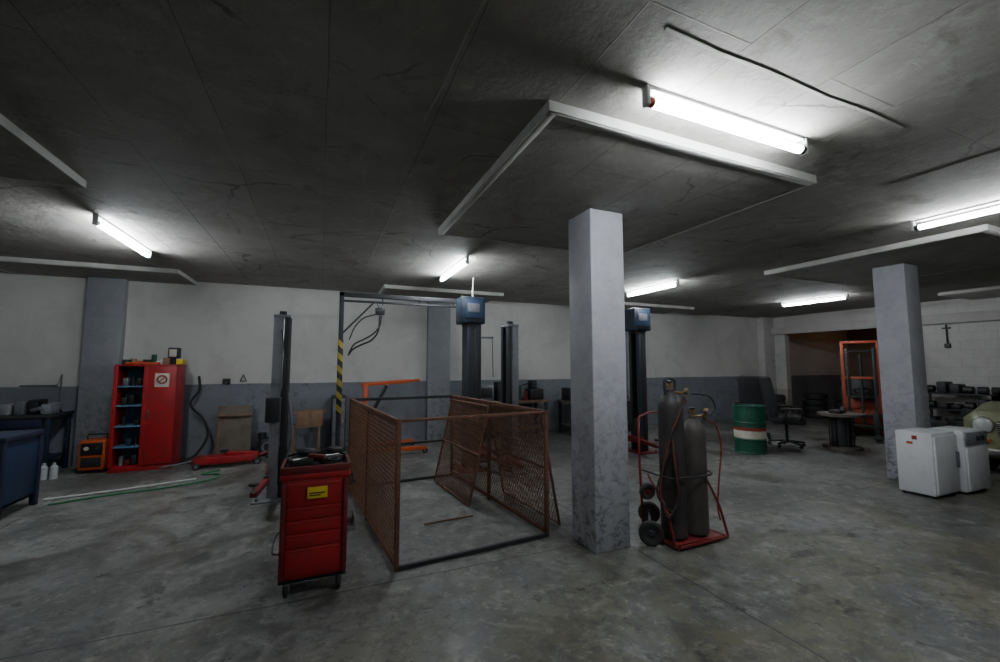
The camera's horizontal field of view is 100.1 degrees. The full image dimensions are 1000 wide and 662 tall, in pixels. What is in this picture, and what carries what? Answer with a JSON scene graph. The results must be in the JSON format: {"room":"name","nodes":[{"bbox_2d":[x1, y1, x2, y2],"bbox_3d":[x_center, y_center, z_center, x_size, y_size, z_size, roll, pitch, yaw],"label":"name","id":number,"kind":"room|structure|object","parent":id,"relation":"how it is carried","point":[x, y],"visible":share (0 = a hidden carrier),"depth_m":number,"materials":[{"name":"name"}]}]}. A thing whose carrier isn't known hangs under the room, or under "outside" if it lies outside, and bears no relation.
{"room":"auto repair garage","nodes":[
{"label":"auto repair garage","id":0,"kind":"room"},
{"bbox_2d":[72,277,128,467],"bbox_3d":[-6.687,0.632,7.035,0.500,3.180,0.160,2,-5,-23],"label":"pillar","id":1,"kind":"structure","parent":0,"point":[103,340],"depth_m":6.97,"materials":[{"name":"grey concrete"}]},
{"bbox_2d":[0,270,850,467],"bbox_3d":[1.640,0.936,10.770,24.900,3.180,0.200,2,-5,-23],"label":"wall","id":2,"kind":"structure","parent":0,"point":[222,331],"depth_m":8.42,"materials":[{"name":"white paint"}]},
{"bbox_2d":[19,374,62,401],"bbox_3d":[-7.414,0.951,6.763,0.510,0.501,0.020,2,-5,-23],"label":"conduit","id":3,"kind":"object","parent":2,"relation":"attached to","point":[61,377],"visible":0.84,"depth_m":6.84,"materials":[{"name":"grey metal"}]},
{"bbox_2d":[222,379,229,383],"bbox_3d":[-5.069,0.932,7.757,0.120,0.100,0.060,2,-5,-23],"label":"board","id":4,"kind":"object","parent":2,"relation":"attached to","point":[225,381],"visible":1,"depth_m":7.76,"materials":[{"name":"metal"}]},
{"bbox_2d":[425,302,450,439],"bbox_3d":[-1.371,0.816,9.295,0.500,3.180,0.160,2,-5,-23],"label":"pilaster","id":5,"kind":"object","parent":2,"relation":"attached to","point":[438,318],"visible":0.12,"depth_m":9.22,"materials":[{"name":"grey concrete"}]},
{"bbox_2d":[757,317,776,393],"bbox_3d":[8.621,1.159,13.510,0.500,3.180,0.220,2,-5,-23],"label":"pilaster","id":6,"kind":"object","parent":2,"relation":"attached to","point":[766,347],"visible":0.56,"depth_m":13.45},
{"bbox_2d":[0,0,999,317],"bbox_3d":[4.269,-1.248,4.764,24.900,0.200,13.600,2,-5,-23],"label":"ceiling","id":7,"kind":"structure","parent":0,"point":[272,143],"depth_m":2.63,"materials":[{"name":"concrete"}]},
{"bbox_2d":[0,113,86,187],"bbox_3d":[-4.098,-1.348,1.873,2.474,0.069,2.474,2,-5,-23],"label":"panel","id":8,"kind":"object","parent":7,"relation":"attached to","point":[23,158],"depth_m":3.06,"materials":[{"name":"grey concrete"}]},
{"bbox_2d":[0,256,196,284],"bbox_3d":[-6.500,-0.954,6.724,2.474,0.069,1.112,2,-5,-23],"label":"panel","id":9,"kind":"object","parent":7,"relation":"attached to","point":[13,265],"depth_m":6.59,"materials":[{"name":"grey concrete"}]},
{"bbox_2d":[92,214,151,258],"bbox_3d":[-4.391,-1.078,4.917,0.054,0.113,1.474,2,-5,-23],"label":"ceiling lamp","id":10,"kind":"object","parent":7,"relation":"attached to","point":[95,217],"visible":1,"depth_m":4.73,"materials":[{"name":"white glass"}]},
{"bbox_2d":[377,284,503,302],"bbox_3d":[-1.276,-0.773,8.945,2.474,0.069,1.112,2,-5,-23],"label":"panel","id":11,"kind":"object","parent":7,"relation":"attached to","point":[387,289],"depth_m":8.62,"materials":[{"name":"grey concrete"}]},
{"bbox_2d":[440,256,468,281],"bbox_3d":[-0.731,-0.948,6.527,0.054,0.113,1.424,2,-5,-23],"label":"ceiling lamp","id":12,"kind":"object","parent":7,"relation":"attached to","point":[466,258],"visible":1,"depth_m":6.38,"materials":[{"name":"white glass"}]},
{"bbox_2d":[424,0,485,121],"bbox_3d":[-0.219,-1.363,2.090,0.018,0.004,1.211,2,-5,-25],"label":"trim","id":13,"kind":"structure","parent":7,"relation":"attached to","point":[483,2],"depth_m":2.06,"materials":[{"name":"paint"}]},
{"bbox_2d":[438,100,816,253],"bbox_3d":[0.929,-1.171,4.048,2.474,0.069,2.504,2,-5,-23],"label":"panel","id":14,"kind":"object","parent":7,"relation":"attached to","point":[568,161],"depth_m":3.40,"materials":[{"name":"grey concrete"}]},
{"bbox_2d":[626,279,678,296],"bbox_3d":[2.929,-0.817,8.137,0.054,0.113,1.374,2,-5,-23],"label":"ceiling lamp","id":15,"kind":"object","parent":7,"relation":"attached to","point":[677,280],"visible":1,"depth_m":8.05,"materials":[{"name":"white glass"}]},
{"bbox_2d":[624,302,693,313],"bbox_3d":[3.783,-0.598,11.096,2.474,0.069,1.112,2,-5,-23],"label":"panel","id":16,"kind":"object","parent":7,"relation":"attached to","point":[654,308],"depth_m":10.85,"materials":[{"name":"grey concrete"}]},
{"bbox_2d":[642,84,808,155],"bbox_3d":[1.430,-1.269,2.570,1.384,0.113,0.054,2,-5,-23],"label":"ceiling lamp","id":17,"kind":"object","parent":7,"relation":"attached to","point":[648,101],"visible":1,"depth_m":2.51,"materials":[{"name":"white glass"}]},
{"bbox_2d":[664,26,903,128],"bbox_3d":[1.674,-1.345,2.308,2.010,0.004,0.038,2,-5,-23],"label":"trim","id":18,"kind":"structure","parent":7,"relation":"attached to","point":[667,29],"depth_m":2.20,"materials":[{"name":"paint"}]},
{"bbox_2d":[781,293,848,306],"bbox_3d":[7.186,-0.696,9.622,0.054,0.113,1.424,2,-5,-23],"label":"ceiling lamp","id":19,"kind":"object","parent":7,"relation":"attached to","point":[847,294],"visible":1,"depth_m":9.54,"materials":[{"name":"white glass"}]},
{"bbox_2d":[764,224,999,285],"bbox_3d":[5.942,-0.998,6.180,2.474,0.069,2.504,2,-5,-23],"label":"panel","id":20,"kind":"object","parent":7,"relation":"attached to","point":[977,246],"depth_m":5.84,"materials":[{"name":"grey concrete"}]},
{"bbox_2d":[886,150,999,185],"bbox_3d":[3.625,-1.301,2.857,0.030,0.004,1.610,2,-5,-23],"label":"trim","id":21,"kind":"structure","parent":7,"relation":"attached to","point":[998,150],"depth_m":3.25,"materials":[{"name":"paint"}]},
{"bbox_2d":[911,199,999,231],"bbox_3d":[4.681,-1.170,3.789,0.054,0.113,1.474,2,-5,-23],"label":"ceiling lamp","id":22,"kind":"object","parent":7,"relation":"attached to","point":[914,227],"visible":1,"depth_m":4.14,"materials":[{"name":"white glass"}]},
{"bbox_2d":[938,286,999,299],"bbox_3d":[10.458,-0.847,8.062,1.490,0.065,2.450,2,-5,-23],"label":"panel","id":23,"kind":"object","parent":7,"relation":"attached to","point":[993,291],"depth_m":8.73,"materials":[{"name":"grey concrete"}]},
{"bbox_2d":[0,414,999,661],"bbox_3d":[4.269,2.121,4.490,24.900,0.200,13.600,2,-5,-23],"label":"floor","id":24,"kind":"structure","parent":0,"point":[824,557],"depth_m":3.30,"materials":[{"name":"concrete"}]},
{"bbox_2d":[0,429,44,519],"bbox_3d":[-6.113,1.571,4.393,1.630,0.880,0.715,2,-5,-23],"label":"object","id":25,"kind":"object","parent":24,"relation":"on","point":[20,450],"visible":1,"depth_m":4.72,"materials":[{"name":"blue paint"}]},
{"bbox_2d":[0,399,74,467],"bbox_3d":[-7.629,1.594,6.204,1.720,1.128,0.640,2,-5,-23],"label":"workbench","id":26,"kind":"object","parent":24,"relation":"on","point":[30,410],"visible":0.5,"depth_m":6.26,"materials":[{"name":"blue paint"}]},
{"bbox_2d":[40,462,58,479],"bbox_3d":[-6.604,2.033,6.061,0.310,0.230,0.090,2,-5,-23],"label":"bottles","id":27,"kind":"object","parent":24,"relation":"on","point":[53,470],"visible":0.67,"depth_m":6.06,"materials":[{"name":"plastic"}]},
{"bbox_2d":[77,433,108,473],"bbox_3d":[-6.301,1.895,6.535,0.320,0.581,0.350,2,-5,-23],"label":"charger","id":28,"kind":"object","parent":24,"relation":"on","point":[93,452],"visible":0.79,"depth_m":6.41,"materials":[{"name":"paint"}]},
{"bbox_2d":[43,478,195,500],"bbox_3d":[-4.956,2.092,5.554,1.511,0.028,0.065,4,-6,-39],"label":"pipe","id":29,"kind":"object","parent":24,"relation":"on","point":[177,481],"visible":1,"depth_m":5.48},
{"bbox_2d":[47,469,220,505],"bbox_3d":[-4.644,2.099,5.624,0.501,0.024,1.894,-3,-5,29],"label":"garden hose","id":30,"kind":"object","parent":24,"relation":"on","point":[208,472],"visible":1,"depth_m":5.48,"materials":[{"name":"green rubber"}]},
{"bbox_2d":[107,348,185,472],"bbox_3d":[-5.702,1.238,6.829,0.829,1.940,0.540,2,-5,-23],"label":"tall cabinet","id":31,"kind":"object","parent":24,"relation":"on","point":[146,421],"visible":1,"depth_m":6.69,"materials":[{"name":"metal"}]},
{"bbox_2d":[181,376,208,463],"bbox_3d":[-5.276,1.523,7.301,0.341,1.459,0.586,2,-5,-23],"label":"air hose","id":32,"kind":"object","parent":24,"relation":"on","point":[199,379],"visible":0.91,"depth_m":7.40,"materials":[{"name":"rubber"}]},
{"bbox_2d":[160,449,267,469],"bbox_3d":[-4.537,2.094,6.929,1.710,0.250,0.350,3,-5,-30],"label":"jack","id":33,"kind":"object","parent":24,"relation":"on","point":[228,456],"visible":1,"depth_m":6.85,"materials":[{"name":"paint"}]},
{"bbox_2d":[215,405,252,453],"bbox_3d":[-4.804,1.810,7.574,0.540,0.910,0.197,2,-5,-23],"label":"wooden panel","id":34,"kind":"object","parent":24,"relation":"on","point":[234,423],"visible":0.74,"depth_m":7.57,"materials":[{"name":"brown wood"}]},
{"bbox_2d":[255,432,268,455],"bbox_3d":[-4.268,2.061,7.682,0.367,0.402,0.321,2,-5,-23],"label":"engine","id":35,"kind":"object","parent":24,"relation":"on","point":[262,445],"visible":0.37,"depth_m":7.56,"materials":[{"name":"metal"}]},
{"bbox_2d":[292,424,321,452],"bbox_3d":[-3.617,2.022,7.832,0.500,0.540,0.360,2,-5,-23],"label":"stand","id":36,"kind":"object","parent":24,"relation":"on","point":[295,426],"visible":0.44,"depth_m":7.72,"materials":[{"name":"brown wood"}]},
{"bbox_2d":[293,409,326,425],"bbox_3d":[-3.571,1.619,7.883,0.591,0.267,0.302,2,-5,-23],"label":"cardboard box","id":37,"kind":"object","parent":36,"relation":"on","point":[312,416],"visible":1,"depth_m":7.75,"materials":[{"name":"brown cardboard"}]},
{"bbox_2d":[271,446,355,597],"bbox_3d":[-1.414,1.407,3.202,0.567,1.015,0.382,2,-5,-23],"label":"trolley","id":38,"kind":"object","parent":24,"relation":"on","point":[315,522],"visible":1,"depth_m":3.05,"materials":[{"name":"metal"}]},
{"bbox_2d":[330,395,345,450],"bbox_3d":[-3.184,1.799,8.237,0.260,1.050,0.430,2,-5,-23],"label":"locker","id":39,"kind":"object","parent":24,"relation":"on","point":[333,399],"visible":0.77,"depth_m":8.06,"materials":[{"name":"metal"}]},
{"bbox_2d":[248,311,528,504],"bbox_3d":[-1.339,0.964,6.024,3.730,2.355,1.620,2,-5,-23],"label":"lift","id":40,"kind":"object","parent":24,"relation":"on","point":[277,406],"visible":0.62,"depth_m":5.30,"materials":[{"name":"grey metal"}]},
{"bbox_2d":[359,379,427,453],"bbox_3d":[-2.118,1.619,8.055,1.250,1.379,0.912,2,-5,-28],"label":"crane","id":41,"kind":"object","parent":24,"relation":"on","point":[365,385],"visible":0.45,"depth_m":7.92,"materials":[{"name":"paint"}]},
{"bbox_2d":[335,292,486,462],"bbox_3d":[-1.431,0.817,6.957,2.540,2.800,0.500,2,-5,-23],"label":"frame","id":42,"kind":"object","parent":24,"relation":"on","point":[378,311],"visible":0.76,"depth_m":6.72,"materials":[{"name":"metal"}]},
{"bbox_2d":[348,395,560,571],"bbox_3d":[-0.670,1.454,4.927,1.750,1.200,2.556,2,-5,-28],"label":"enclosure","id":43,"kind":"object","parent":24,"relation":"on","point":[361,489],"visible":1,"depth_m":4.59,"materials":[{"name":"metal"}]},
{"bbox_2d":[481,380,548,432],"bbox_3d":[0.135,1.777,9.512,1.900,1.300,0.600,2,-5,-23],"label":"wooden workbench","id":44,"kind":"object","parent":24,"relation":"on","point":[532,394],"visible":0.44,"depth_m":9.52,"materials":[{"name":"brown wood"}]},
{"bbox_2d":[454,278,658,473],"bbox_3d":[1.101,0.710,7.503,3.940,3.101,1.620,2,-5,-23],"label":"lift","id":45,"kind":"object","parent":24,"relation":"on","point":[470,311],"visible":0.68,"depth_m":7.83,"materials":[{"name":"blue metal"}]},
{"bbox_2d":[557,387,630,435],"bbox_3d":[2.362,1.947,10.397,1.800,1.105,0.600,2,-5,-23],"label":"wooden workbench","id":46,"kind":"object","parent":24,"relation":"on","point":[566,392],"visible":0.2,"depth_m":10.21,"materials":[{"name":"brown wood"}]},
{"bbox_2d":[568,208,629,553],"bbox_3d":[0.940,0.421,4.033,0.380,3.115,0.380,2,-5,-23],"label":"support column","id":47,"kind":"structure","parent":24,"relation":"on","point":[599,434],"depth_m":3.88,"materials":[{"name":"grey paint"}]},
{"bbox_2d":[637,377,728,549],"bbox_3d":[1.649,1.226,4.176,0.887,1.534,0.734,2,-5,-23],"label":"trolley","id":48,"kind":"object","parent":24,"relation":"on","point":[683,483],"visible":1,"depth_m":3.93,"materials":[{"name":"metal"}]},
{"bbox_2d":[732,404,767,454],"bbox_3d":[4.786,1.862,8.027,0.564,0.890,0.564,2,-5,-23],"label":"drum","id":49,"kind":"object","parent":24,"relation":"on","point":[749,420],"visible":1,"depth_m":7.81,"materials":[{"name":"paint"}]},
{"bbox_2d":[735,376,771,438],"bbox_3d":[5.831,1.727,9.581,0.800,1.410,0.744,-3,-5,31],"label":"office chair","id":50,"kind":"object","parent":24,"relation":"on","point":[749,390],"visible":0.3,"depth_m":9.37,"materials":[{"name":"plastic"}]},
{"bbox_2d":[766,394,787,419],"bbox_3d":[8.260,2.295,12.616,0.658,0.760,0.664,2,-5,-23],"label":"stack","id":51,"kind":"object","parent":24,"relation":"on","point":[780,399],"visible":0.24,"depth_m":12.37,"materials":[{"name":"black rubber"}]},
{"bbox_2d":[759,376,806,448],"bbox_3d":[5.819,1.648,8.608,0.744,1.410,0.800,-2,-5,24],"label":"office chair","id":52,"kind":"object","parent":24,"relation":"on","point":[772,409],"visible":1,"depth_m":8.46,"materials":[{"name":"plastic"}]},
{"bbox_2d":[803,393,827,418],"bbox_3d":[9.956,2.343,13.206,0.659,0.760,0.629,2,-5,-23],"label":"stack","id":53,"kind":"object","parent":24,"relation":"on","point":[813,402],"visible":0.91,"depth_m":12.99,"materials":[{"name":"black rubber"}]},
{"bbox_2d":[817,407,864,450],"bbox_3d":[6.828,1.931,8.382,0.760,0.810,0.760,2,-5,-23],"label":"table","id":54,"kind":"object","parent":24,"relation":"on","point":[840,423],"visible":1,"depth_m":8.25,"materials":[{"name":"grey wood"}]},
{"bbox_2d":[839,340,884,440],"bbox_3d":[8.672,1.358,10.037,0.980,2.220,2.445,-4,-6,41],"label":"forklift","id":55,"kind":"object","parent":24,"relation":"on","point":[862,400],"visible":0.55,"depth_m":9.88,"materials":[{"name":"paint"}]},
{"bbox_2d":[872,263,930,480],"bbox_3d":[5.902,0.592,6.143,0.380,3.115,0.380,2,-5,-23],"label":"support column","id":56,"kind":"structure","parent":24,"relation":"on","point":[904,392],"depth_m":6.05,"materials":[{"name":"grey paint"}]},
{"bbox_2d":[895,427,960,498],"bbox_3d":[5.555,1.696,5.427,0.589,0.800,0.415,2,-5,-23],"label":"refrigerator","id":57,"kind":"object","parent":24,"relation":"on","point":[928,460],"visible":1,"depth_m":5.30,"materials":[{"name":"metal"}]},
{"bbox_2d":[930,408,972,427],"bbox_3d":[8.944,1.900,7.968,1.482,0.804,1.279,2,-5,-23],"label":"pile","id":58,"kind":"object","parent":24,"relation":"on","point":[945,421],"visible":0.17,"depth_m":7.93,"materials":[{"name":"black rubber"}]},
{"bbox_2d":[930,426,990,494],"bbox_3d":[6.148,1.710,5.601,0.600,0.800,0.400,2,-5,-23],"label":"kitchen appliance","id":59,"kind":"object","parent":24,"relation":"on","point":[974,470],"visible":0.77,"depth_m":5.40,"materials":[{"name":"metal"}]},
{"bbox_2d":[927,381,999,419],"bbox_3d":[10.258,1.754,9.101,0.480,1.280,1.540,2,-5,-23],"label":"shelf rack","id":60,"kind":"object","parent":24,"relation":"on","point":[943,387],"visible":0.48,"depth_m":9.23,"materials":[{"name":"black metal"}]},
{"bbox_2d":[963,390,999,469],"bbox_3d":[9.001,1.430,6.484,3.480,1.500,1.580,2,-5,-23],"label":"car","id":61,"kind":"object","parent":24,"relation":"on","point":[986,417],"visible":0.7,"depth_m":6.32,"materials":[{"name":"paint"}]},
{"bbox_2d":[625,331,629,426],"bbox_3d":[3.643,0.990,11.426,0.500,3.180,0.160,2,-5,-23],"label":"pilaster","id":62,"kind":"object","parent":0,"point":[626,332],"visible":0.04,"depth_m":11.29,"materials":[{"name":"grey concrete"}]},
{"bbox_2d":[847,328,878,395],"bbox_3d":[15.537,0.826,9.418,0.200,3.180,13.200,2,-5,-23],"label":"wall","id":63,"kind":"structure","parent":0,"point":[860,334],"depth_m":15.06,"materials":[{"name":"brown paint"}]},
{"bbox_2d":[773,297,999,416],"bbox_3d":[11.489,0.686,7.697,0.200,3.180,13.200,2,-5,-23],"label":"wall","id":64,"kind":"structure","parent":0,"point":[973,357],"depth_m":9.78,"materials":[{"name":"white paint"}]},
{"bbox_2d":[771,310,999,334],"bbox_3d":[11.342,-0.455,7.727,0.120,0.220,13.200,2,-5,-23],"label":"trim","id":65,"kind":"structure","parent":64,"relation":"attached to","point":[990,315],"depth_m":11.05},
{"bbox_2d":[941,324,950,347],"bbox_3d":[10.468,0.121,9.814,0.060,0.550,0.140,2,-5,-23],"label":"pipe","id":66,"kind":"object","parent":64,"relation":"attached to","point":[947,345],"visible":1,"depth_m":9.80,"materials":[{"name":"black plastic"}]}
]}

